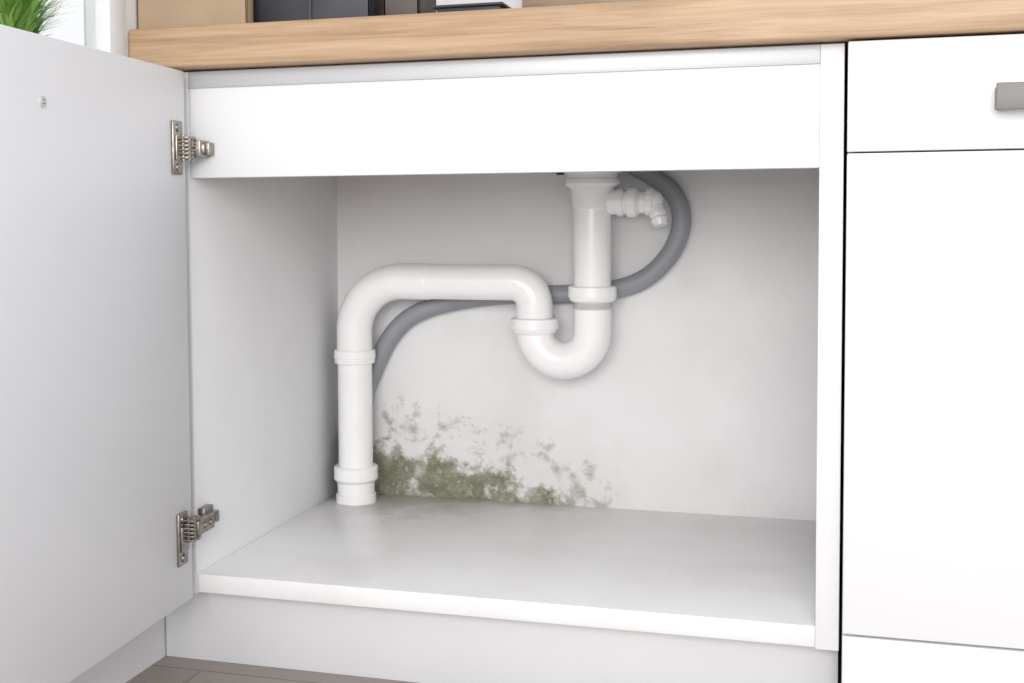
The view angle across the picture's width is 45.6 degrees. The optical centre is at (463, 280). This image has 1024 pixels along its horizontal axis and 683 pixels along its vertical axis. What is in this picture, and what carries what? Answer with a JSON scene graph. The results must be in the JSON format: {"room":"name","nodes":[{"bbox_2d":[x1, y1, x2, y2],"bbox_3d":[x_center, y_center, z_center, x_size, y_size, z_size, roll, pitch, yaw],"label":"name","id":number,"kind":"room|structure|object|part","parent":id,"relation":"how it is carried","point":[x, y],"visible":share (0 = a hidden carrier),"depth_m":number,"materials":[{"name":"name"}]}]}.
{"room":"kitchen","nodes":[
{"label":"kitchen","id":0,"kind":"room"},
{"bbox_2d":[69,0,166,682],"bbox_3d":[-0.677,-0.696,0.805,0.060,2.503,2.800,1,3,16],"label":"wall","id":1,"kind":"structure","parent":0,"point":[141,652],"depth_m":1.57,"materials":[{"name":"white paint"}]},
{"bbox_2d":[0,0,95,48],"bbox_3d":[-0.608,-0.829,1.001,0.004,1.158,1.027,1,3,16],"label":"glass pane","id":2,"kind":"object","parent":1,"relation":"attached to","point":[73,21],"visible":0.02,"depth_m":1.44,"materials":[{"name":"white"}]},
{"bbox_2d":[95,0,125,55],"bbox_3d":[-0.606,-0.844,0.994,0.036,1.228,1.116,1,3,16],"label":"frame","id":3,"kind":"object","parent":1,"relation":"attached to","point":[109,14],"visible":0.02,"depth_m":1.52,"materials":[{"name":"white"}]},
{"bbox_2d":[436,0,521,11],"bbox_3d":[0.886,-0.759,1.857,3.000,2.503,0.100,1,3,16],"label":"wall","id":4,"kind":"structure","parent":0,"point":[511,3],"depth_m":2.07,"materials":[{"name":"white paint"}]},
{"bbox_2d":[126,602,841,682],"bbox_3d":[-0.468,0.606,0.302,5.500,0.047,3.820,1,3,16],"label":"floor","id":5,"kind":"structure","parent":0,"point":[169,669],"depth_m":1.59,"materials":[{"name":"grey wood"}]},
{"bbox_2d":[0,24,844,682],"bbox_3d":[-0.032,0.132,1.364,0.875,0.784,1.372,1,3,16],"label":"cabinet","id":6,"kind":"object","parent":5,"relation":"on","point":[181,253],"visible":1,"depth_m":1.56,"materials":[{"name":"white laminate"}]},
{"bbox_3d":[-0.451,0.093,1.181,0.018,0.678,0.790,0,3,13],"label":"door","id":7,"kind":"part","parent":6,"relation":"part of","materials":[{"name":"white laminate"}]},
{"bbox_3d":[-0.331,-0.169,1.552,0.018,0.021,0.030,0,3,13],"label":"arm","id":8,"kind":"part","parent":6,"relation":"part of","materials":[{"name":"silver metal"}]},
{"bbox_3d":[-0.340,0.315,1.592,0.022,0.030,0.074,0,3,13],"label":"arm","id":9,"kind":"part","parent":6,"relation":"part of","materials":[{"name":"silver metal"}]},
{"bbox_3d":[-0.282,0.057,1.857,0.017,0.682,0.560,1,3,16],"label":"panel","id":10,"kind":"part","parent":6,"relation":"part of","materials":[{"name":"white laminate"}]},
{"bbox_2d":[334,172,667,505],"bbox_3d":[0.049,0.067,1.926,0.547,0.596,0.088,1,3,16],"label":"drain pipe","id":11,"kind":"object","parent":6,"relation":"in","point":[594,198],"depth_m":1.89,"materials":[{"name":"white plastic"}]},
{"bbox_3d":[0.024,-0.189,1.471,0.780,0.118,0.016,1,3,16],"label":"rail","id":12,"kind":"part","parent":6,"relation":"part of","materials":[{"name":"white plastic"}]},
{"bbox_2d":[197,494,815,646],"bbox_3d":[0.095,0.388,1.733,0.782,0.025,0.500,1,3,16],"label":"shelf","id":13,"kind":"object","parent":6,"relation":"attached to","point":[741,574],"depth_m":1.64,"materials":[{"name":"white laminate"}]},
{"bbox_2d":[372,171,690,400],"bbox_3d":[0.084,0.075,1.964,0.559,0.576,0.030,1,3,16],"label":"hose","id":14,"kind":"object","parent":6,"relation":"on","point":[670,190],"visible":0.62,"depth_m":1.90,"materials":[{"name":"plastic"}]},
{"bbox_3d":[0.164,0.049,1.959,0.782,0.682,0.008,1,3,16],"label":"panel","id":15,"kind":"part","parent":6,"relation":"part of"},
{"bbox_3d":[0.489,0.064,1.631,0.026,0.682,0.560,1,3,16],"label":"panel","id":16,"kind":"part","parent":6,"relation":"part of","materials":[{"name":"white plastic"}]},
{"bbox_2d":[839,34,1023,682],"bbox_3d":[0.782,0.119,1.521,0.594,0.784,0.612,1,3,16],"label":"base cabinet","id":17,"kind":"object","parent":5,"relation":"on","point":[931,581],"visible":0.98,"depth_m":1.31,"materials":[{"name":"white wood"}]},
{"bbox_2d":[129,0,1023,71],"bbox_3d":[0.750,-0.302,1.539,2.273,0.052,0.628,1,3,16],"label":"countertop","id":18,"kind":"structure","parent":17,"relation":"on","point":[654,25],"depth_m":1.40,"materials":[{"name":"brown wood"}]},
{"bbox_2d":[137,0,253,28],"bbox_3d":[-0.344,-0.385,1.561,0.156,0.125,0.020,1,3,16],"label":"cardboard box","id":19,"kind":"object","parent":18,"relation":"on","point":[150,13],"visible":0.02,"depth_m":1.55,"materials":[{"name":"beige cardboard"}]},
{"bbox_2d":[253,0,382,22],"bbox_3d":[-0.185,-0.382,1.581,0.171,0.115,0.078,1,3,16],"label":"crate","id":20,"kind":"object","parent":18,"relation":"on","point":[264,10],"visible":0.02,"depth_m":1.55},
{"bbox_2d":[383,0,435,14],"bbox_3d":[-0.067,-0.371,1.547,0.056,0.095,0.078,1,3,16],"label":"crate","id":21,"kind":"object","parent":18,"relation":"on","point":[390,7],"visible":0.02,"depth_m":1.52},
{"bbox_2d":[431,2,510,11],"bbox_3d":[0.017,-0.331,1.519,0.090,0.016,0.090,1,3,16],"label":"baking tray","id":22,"kind":"object","parent":18,"relation":"on","point":[488,5],"visible":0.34,"depth_m":1.48,"materials":[{"name":"metal"}]},
{"bbox_2d":[522,0,651,7],"bbox_3d":[0.220,-0.456,1.994,0.250,0.215,0.018,1,3,16],"label":"chopping board","id":23,"kind":"object","parent":18,"relation":"on","point":[525,3],"visible":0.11,"depth_m":2.00,"materials":[{"name":"brown wood"}]},
{"bbox_3d":[0.706,-0.198,1.250,0.594,0.120,0.019,1,3,16],"label":"drawer","id":24,"kind":"part","parent":17,"relation":"part of","materials":[{"name":"white paint"}]},
{"bbox_3d":[0.633,-0.191,1.246,0.164,0.028,0.033,1,3,16],"label":"bar handle","id":25,"kind":"part","parent":17,"relation":"part of","materials":[{"name":"silver metal"}]}
]}

